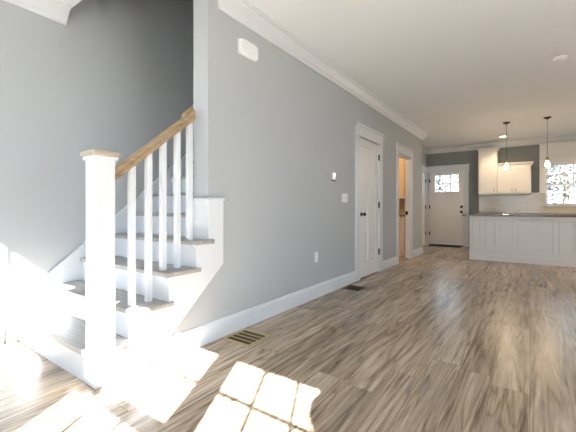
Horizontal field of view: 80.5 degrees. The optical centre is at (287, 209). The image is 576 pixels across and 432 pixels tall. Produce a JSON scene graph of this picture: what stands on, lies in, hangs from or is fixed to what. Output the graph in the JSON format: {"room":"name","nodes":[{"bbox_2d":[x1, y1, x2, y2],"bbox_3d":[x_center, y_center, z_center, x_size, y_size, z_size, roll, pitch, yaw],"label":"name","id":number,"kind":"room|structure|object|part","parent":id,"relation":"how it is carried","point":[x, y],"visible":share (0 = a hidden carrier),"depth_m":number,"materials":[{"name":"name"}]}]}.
{"room":"living room","nodes":[
{"label":"living room","id":0,"kind":"room"},
{"bbox_2d":[0,0,192,342],"bbox_3d":[-1.229,-1.680,4.030,0.150,5.400,6.650,0,0,35],"label":"wall","id":1,"kind":"structure","parent":0,"point":[118,74],"depth_m":2.98,"materials":[{"name":"grey paint"}]},
{"bbox_2d":[0,324,2,344],"bbox_3d":[-2.579,0.945,1.985,0.016,0.150,1.450,0,0,35],"label":"baseboard","id":2,"kind":"structure","parent":1,"relation":"attached to","point":[1,325],"depth_m":2.56,"materials":[{"name":"white paint"}]},
{"bbox_2d":[3,0,70,24],"bbox_3d":[-2.417,-1.653,2.133,0.108,0.135,1.880,0,0,35],"label":"trim","id":3,"kind":"structure","parent":1,"relation":"attached to","point":[58,11],"depth_m":2.78,"materials":[{"name":"white paint"}]},
{"bbox_2d":[122,0,421,366],"bbox_3d":[0.941,-1.680,4.943,0.172,5.400,7.150,0,0,35],"label":"wall","id":4,"kind":"structure","parent":0,"point":[270,134],"depth_m":3.29,"materials":[{"name":"grey paint"}]},
{"bbox_2d":[182,106,192,116],"bbox_3d":[-0.273,-1.534,3.462,0.096,1.628,1.870,0,0,35],"label":"wall handrail","id":5,"kind":"object","parent":4,"relation":"attached to","point":[187,111],"visible":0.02,"depth_m":2.72,"materials":[{"name":"brown wood"}]},
{"bbox_2d":[238,38,257,62],"bbox_3d":[-0.342,-1.380,2.953,0.040,0.146,0.244,0,0,35],"label":"fire alarm","id":6,"kind":"object","parent":4,"relation":"attached to","point":[248,50],"visible":1,"depth_m":2.92,"materials":[{"name":"white plastic"}]},
{"bbox_2d":[159,247,422,362],"bbox_3d":[0.952,0.945,5.160,0.438,0.150,6.816,0,0,35],"label":"baseboard","id":7,"kind":"structure","parent":4,"relation":"attached to","point":[183,342],"depth_m":2.95,"materials":[{"name":"white paint"}]},
{"bbox_2d":[315,252,317,261],"bbox_3d":[0.329,0.552,3.924,0.009,0.116,0.070,0,0,35],"label":"wall outlet","id":8,"kind":"object","parent":4,"relation":"attached to","point":[316,253],"visible":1,"depth_m":3.92,"materials":[{"name":"white plastic"}]},
{"bbox_2d":[218,0,428,153],"bbox_3d":[1.772,-1.653,6.235,0.530,0.135,8.480,0,0,35],"label":"trim","id":9,"kind":"structure","parent":4,"relation":"attached to","point":[244,12],"depth_m":3.62,"materials":[{"name":"white paint"}]},
{"bbox_2d":[332,173,335,180],"bbox_3d":[0.573,-0.404,4.253,0.026,0.103,0.070,0,0,35],"label":"thermostat","id":10,"kind":"object","parent":4,"relation":"attached to","point":[333,174],"visible":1,"depth_m":4.24,"materials":[{"name":"white plastic"}]},
{"bbox_2d":[342,193,347,201],"bbox_3d":[0.759,-0.150,4.529,0.010,0.116,0.165,0,0,35],"label":"light switch","id":11,"kind":"object","parent":4,"relation":"attached to","point":[344,196],"visible":1,"depth_m":4.51,"materials":[{"name":"white plastic"}]},
{"bbox_2d":[354,122,384,280],"bbox_3d":[1.211,-0.102,5.263,0.242,2.245,1.125,0,0,35],"label":"door","id":12,"kind":"structure","parent":4,"relation":"in","point":[368,155],"depth_m":5.21,"materials":[{"name":"white paint"}]},
{"bbox_2d":[396,143,414,263],"bbox_3d":[2.280,-0.102,6.727,0.155,2.245,1.080,0,0,35],"label":"door","id":13,"kind":"structure","parent":4,"relation":"in","point":[401,150],"depth_m":7.04,"materials":[{"name":"white paint"}]},
{"bbox_2d":[427,135,575,153],"bbox_3d":[2.961,-1.653,3.877,6.860,0.135,10.950,0,0,35],"label":"trim","id":14,"kind":"structure","parent":4,"relation":"attached to","point":[537,141],"depth_m":8.67,"materials":[{"name":"white paint"}]},
{"bbox_2d":[0,245,575,431],"bbox_3d":[2.578,1.080,4.149,8.200,0.120,11.350,0,0,35],"label":"floor","id":15,"kind":"structure","parent":0,"point":[439,339],"depth_m":2.15,"materials":[{"name":"brown wood"}]},
{"bbox_2d":[5,154,224,382],"bbox_3d":[-0.661,-0.513,3.579,1.296,3.065,3.347,0,0,35],"label":"staircase","id":16,"kind":"structure","parent":15,"relation":"on","point":[46,318],"depth_m":2.54,"materials":[{"name":"white wood"}]},
{"bbox_3d":[-1.644,0.861,2.313,1.121,0.016,0.012,0,0,35],"label":"cove trim","id":17,"kind":"part","parent":16,"relation":"part of","materials":[{"name":"white paint"}]},
{"bbox_3d":[-1.463,0.664,2.471,1.233,0.016,0.012,0,0,35],"label":"cove trim","id":18,"kind":"part","parent":16,"relation":"part of","materials":[{"name":"white paint"}]},
{"bbox_3d":[-1.328,0.467,2.661,1.233,0.016,0.012,0,0,35],"label":"cove trim","id":19,"kind":"part","parent":16,"relation":"part of","materials":[{"name":"white paint"}]},
{"bbox_2d":[80,110,195,389],"bbox_3d":[-0.917,0.128,2.261,0.167,1.785,0.799,0,0,35],"label":"stair railing","id":20,"kind":"object","parent":16,"relation":"on","point":[102,173],"visible":1,"depth_m":2.00,"materials":[{"name":"white paint"}]},
{"bbox_3d":[-1.136,0.180,1.951,0.078,0.580,0.003,0,0,35],"label":"panel moulding","id":21,"kind":"part","parent":20,"relation":"part of","materials":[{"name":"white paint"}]},
{"bbox_3d":[-1.102,0.361,1.999,0.122,1.318,0.113,0,0,35],"label":"newel post","id":22,"kind":"part","parent":20,"relation":"part of","materials":[{"name":"white paint"}]},
{"bbox_3d":[-1.102,-0.296,1.999,0.146,0.020,0.137,0,0,35],"label":"cap moulding","id":23,"kind":"part","parent":20,"relation":"part of","materials":[{"name":"white paint"}]},
{"bbox_3d":[-1.050,0.180,1.962,0.006,0.580,0.069,0,0,35],"label":"panel moulding","id":24,"kind":"part","parent":20,"relation":"part of","materials":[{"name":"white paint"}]},
{"bbox_3d":[-0.921,-0.451,2.347,0.060,0.627,0.664,0,0,35],"label":"handrail","id":25,"kind":"part","parent":20,"relation":"part of","materials":[{"name":"brown wood"}]},
{"bbox_3d":[-1.193,0.270,2.852,1.233,0.016,0.012,0,0,35],"label":"cove trim","id":26,"kind":"part","parent":16,"relation":"part of","materials":[{"name":"white paint"}]},
{"bbox_3d":[-1.128,0.073,3.092,1.060,0.016,0.012,0,0,35],"label":"cove trim","id":27,"kind":"part","parent":16,"relation":"part of","materials":[{"name":"white paint"}]},
{"bbox_3d":[-0.689,0.076,2.651,0.178,0.312,0.015,0,0,35],"label":"panel","id":28,"kind":"part","parent":16,"relation":"part of","materials":[{"name":"white paint"}]},
{"bbox_3d":[-0.639,-0.076,2.697,0.211,0.023,0.170,0,0,35],"label":"cap moulding","id":29,"kind":"part","parent":16,"relation":"part of","materials":[{"name":"white paint"}]},
{"bbox_2d":[223,328,270,346],"bbox_3d":[-0.324,1.017,2.708,0.280,0.006,0.270,0,0,35],"label":"floor vent","id":30,"kind":"object","parent":15,"relation":"in","point":[247,337],"visible":1,"depth_m":2.70,"materials":[{"name":"gold metal"}]},
{"bbox_2d":[342,285,366,290],"bbox_3d":[0.859,1.017,4.397,0.240,0.006,0.235,0,0,35],"label":"floor vent","id":31,"kind":"object","parent":15,"relation":"in","point":[350,287],"visible":1,"depth_m":4.40,"materials":[{"name":"brown metal"}]},
{"bbox_2d":[399,214,404,255],"bbox_3d":[2.188,0.570,7.918,1.240,0.900,0.505,0,0,35],"label":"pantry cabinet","id":32,"kind":"object","parent":15,"relation":"on","point":[401,216],"visible":0.1,"depth_m":7.42,"materials":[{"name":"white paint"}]},
{"bbox_2d":[428,244,461,247],"bbox_3d":[4.315,1.013,9.360,0.800,0.014,0.300,0,0,35],"label":"doormat","id":33,"kind":"object","parent":15,"relation":"on","point":[431,244],"visible":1,"depth_m":9.28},
{"bbox_2d":[469,216,575,266],"bbox_3d":[5.137,0.580,6.284,3.102,0.880,0.644,0,0,35],"label":"kitchen island","id":34,"kind":"object","parent":15,"relation":"on","point":[551,241],"visible":0.98,"depth_m":6.40,"materials":[{"name":"white paint"}]},
{"bbox_3d":[3.883,0.522,7.183,0.015,0.765,0.630,0,0,35],"label":"frame","id":35,"kind":"part","parent":34,"relation":"part of","materials":[{"name":"white paint"}]},
{"bbox_3d":[3.804,0.520,6.869,0.128,0.578,0.012,0,0,35],"label":"panel","id":36,"kind":"part","parent":34,"relation":"part of","materials":[{"name":"white paint"}]},
{"bbox_3d":[3.996,0.520,6.733,0.156,0.578,0.012,0,0,35],"label":"panel","id":37,"kind":"part","parent":34,"relation":"part of","materials":[{"name":"white paint"}]},
{"bbox_3d":[4.219,0.520,6.575,0.201,0.578,0.012,0,0,35],"label":"panel","id":38,"kind":"part","parent":34,"relation":"part of","materials":[{"name":"white paint"}]},
{"bbox_2d":[462,214,575,216],"bbox_3d":[5.143,0.121,6.319,3.330,0.038,0.740,0,0,35],"label":"island countertop","id":39,"kind":"structure","parent":34,"relation":"on","point":[508,215],"depth_m":6.54,"materials":[{"name":"grey stone"}]},
{"bbox_3d":[5.137,0.955,6.284,3.099,0.130,0.644,0,0,35],"label":"trim","id":40,"kind":"part","parent":34,"relation":"part of","materials":[{"name":"white paint"}]},
{"bbox_3d":[4.465,0.520,6.400,0.216,0.578,0.012,0,0,35],"label":"panel","id":41,"kind":"part","parent":34,"relation":"part of","materials":[{"name":"white paint"}]},
{"bbox_3d":[4.714,0.520,6.223,0.206,0.578,0.012,0,0,35],"label":"panel","id":42,"kind":"part","parent":34,"relation":"part of","materials":[{"name":"white paint"}]},
{"bbox_3d":[4.952,0.520,6.054,0.191,0.578,0.012,0,0,35],"label":"panel","id":43,"kind":"part","parent":34,"relation":"part of","materials":[{"name":"white paint"}]},
{"bbox_3d":[7.377,0.580,7.074,0.596,0.880,0.620,0,0,35],"label":"base cabinet","id":44,"kind":"object","parent":15,"relation":"on","visible":0},
{"bbox_2d":[476,213,575,214],"bbox_3d":[6.273,0.120,7.851,3.340,0.040,0.607,0,0,35],"label":"countertop","id":45,"kind":"structure","parent":44,"relation":"on","point":[476,213],"depth_m":7.95,"materials":[{"name":"grey stone"}]},
{"bbox_2d":[60,0,575,148],"bbox_3d":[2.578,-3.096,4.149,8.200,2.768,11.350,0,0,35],"label":"ceiling","id":46,"kind":"structure","parent":0,"point":[457,70],"depth_m":3.83,"materials":[{"name":"white paint"}]},
{"bbox_2d":[503,122,509,168],"bbox_3d":[4.330,-1.245,6.737,0.156,0.950,0.156,0,0,35],"label":"pendant light","id":47,"kind":"object","parent":46,"relation":"hanging from","point":[506,166],"visible":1,"depth_m":6.73,"materials":[{"name":"white glass"}]},
{"bbox_3d":[4.330,-1.333,6.737,0.005,0.715,0.005,0,0,13],"label":"rod","id":48,"kind":"part","parent":47,"relation":"part of","materials":[{"name":"brown metal"}]},
{"bbox_2d":[543,116,551,166],"bbox_3d":[4.856,-1.245,6.364,0.156,0.950,0.156,0,0,35],"label":"pendant light","id":49,"kind":"object","parent":46,"relation":"hanging from","point":[547,164],"visible":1,"depth_m":6.36,"materials":[{"name":"white glass"}]},
{"bbox_3d":[4.856,-1.333,6.364,0.005,0.715,0.005,0,0,-32],"label":"rod","id":50,"kind":"part","parent":49,"relation":"part of","materials":[{"name":"brown metal"}]},
{"bbox_2d":[552,55,566,61],"bbox_3d":[3.082,-1.703,3.858,0.130,0.034,0.130,0,0,35],"label":"smoke detector","id":51,"kind":"object","parent":46,"relation":"attached to","point":[560,58],"visible":1,"depth_m":3.83,"materials":[{"name":"white plastic"}]},
{"bbox_2d":[399,152,425,213],"bbox_3d":[2.075,-0.350,8.461,2.187,2.740,4.500,0,0,35],"label":"wall","id":52,"kind":"structure","parent":0,"point":[401,161],"depth_m":7.91,"materials":[{"name":"beige paint"}]},
{"bbox_2d":[404,159,404,195],"bbox_3d":[2.743,-0.840,7.806,0.165,1.080,0.045,0,0,35],"label":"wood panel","id":53,"kind":"object","parent":52,"relation":"attached to","point":[404,159],"visible":0.24,"depth_m":7.82,"materials":[{"name":"brown wood"}]},
{"bbox_2d":[422,164,427,244],"bbox_3d":[3.702,-0.102,9.385,0.109,2.245,1.052,0,0,35],"label":"door","id":54,"kind":"structure","parent":52,"relation":"in","point":[424,168],"depth_m":9.67,"materials":[{"name":"white paint"}]},
{"bbox_2d":[426,145,575,213],"bbox_3d":[6.535,-0.350,8.151,6.380,2.740,0.160,0,0,35],"label":"wall","id":55,"kind":"structure","parent":0,"point":[528,153],"depth_m":9.11,"materials":[{"name":"grey paint"}]},
{"bbox_2d":[427,164,469,246],"bbox_3d":[4.491,-0.102,9.552,1.116,2.245,0.204,0,0,35],"label":"door","id":56,"kind":"structure","parent":55,"relation":"in","point":[446,225],"depth_m":9.51,"materials":[{"name":"white paint"}]},
{"bbox_2d":[478,147,499,194],"bbox_3d":[5.185,-0.965,8.763,0.460,1.170,0.404,0,0,35],"label":"upper cabinet","id":57,"kind":"object","parent":55,"relation":"attached to","point":[487,157],"visible":0.98,"depth_m":8.65,"materials":[{"name":"white paint"}]},
{"bbox_3d":[5.071,-0.910,8.650,0.375,1.020,0.020,0,0,35],"label":"door","id":58,"kind":"part","parent":57,"relation":"part of","materials":[{"name":"white paint"}]},
{"bbox_3d":[5.166,-1.502,8.736,0.460,0.095,0.337,0,0,35],"label":"crown","id":59,"kind":"part","parent":57,"relation":"part of","materials":[{"name":"white paint"}]},
{"bbox_2d":[481,161,533,194],"bbox_3d":[5.494,-0.752,8.575,1.130,0.775,0.427,0,0,35],"label":"upper cabinet","id":60,"kind":"object","parent":55,"relation":"attached to","point":[515,180],"visible":1,"depth_m":8.32,"materials":[{"name":"white paint"}]},
{"bbox_3d":[5.473,-0.372,8.599,1.070,0.014,0.300,0,0,35],"label":"light rail","id":61,"kind":"part","parent":60,"relation":"part of","materials":[{"name":"white paint"}]},
{"bbox_3d":[5.395,-0.720,8.432,0.325,0.640,0.020,0,0,35],"label":"door","id":62,"kind":"part","parent":60,"relation":"part of","materials":[{"name":"white paint"}]},
{"bbox_3d":[5.654,-1.095,8.465,0.740,0.090,0.421,0,0,35],"label":"crown","id":63,"kind":"part","parent":60,"relation":"part of","materials":[{"name":"white paint"}]},
{"bbox_3d":[5.672,-0.720,8.236,0.325,0.640,0.020,0,0,35],"label":"door","id":64,"kind":"part","parent":60,"relation":"part of","materials":[{"name":"white paint"}]},
{"bbox_2d":[479,192,575,212],"bbox_3d":[6.600,-0.156,8.000,3.700,0.508,0.012,0,0,35],"label":"backsplash","id":65,"kind":"structure","parent":55,"relation":"attached to","point":[533,202],"depth_m":8.56,"materials":[{"name":"beige tile"}]},
{"bbox_2d":[538,141,575,206],"bbox_3d":[6.544,-0.820,7.973,1.080,1.520,0.120,0,0,35],"label":"trim","id":66,"kind":"structure","parent":55,"relation":"attached to","point":[559,152],"depth_m":8.10,"materials":[{"name":"white paint"}]},
{"bbox_2d":[546,164,575,203],"bbox_3d":[6.614,-0.593,8.071,0.780,0.955,0.040,0,0,35],"label":"window","id":67,"kind":"structure","parent":55,"relation":"in","point":[559,165],"depth_m":8.13,"materials":[{"name":"white paint"}]},
{"bbox_3d":[6.614,-0.593,8.071,0.740,0.035,0.040,0,0,35],"label":"meeting rail","id":68,"kind":"part","parent":67,"relation":"part of","materials":[{"name":"white paint"}]},
{"label":"outside","id":69,"kind":"structure","parent":0,"visible":0},
{"bbox_3d":[5.789,1.430,8.154,120.000,0.020,100.000,0,0,35],"label":"ground","id":70,"kind":"structure","parent":69,"visible":0},
{"bbox_2d":[435,175,457,191],"bbox_3d":[8.640,-1.657,18.977,5.617,6.155,4.546,0,0,35],"label":"tree","id":71,"kind":"object","parent":70,"relation":"on","point":[437,178],"visible":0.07,"depth_m":18.79,"materials":[{"name":"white plant"}]},
{"bbox_2d":[547,165,575,203],"bbox_3d":[11.677,-1.757,14.597,4.974,6.355,5.292,0,0,35],"label":"tree","id":72,"kind":"object","parent":70,"relation":"on","point":[565,169],"visible":0.18,"depth_m":14.57,"materials":[{"name":"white plant"}]}
]}

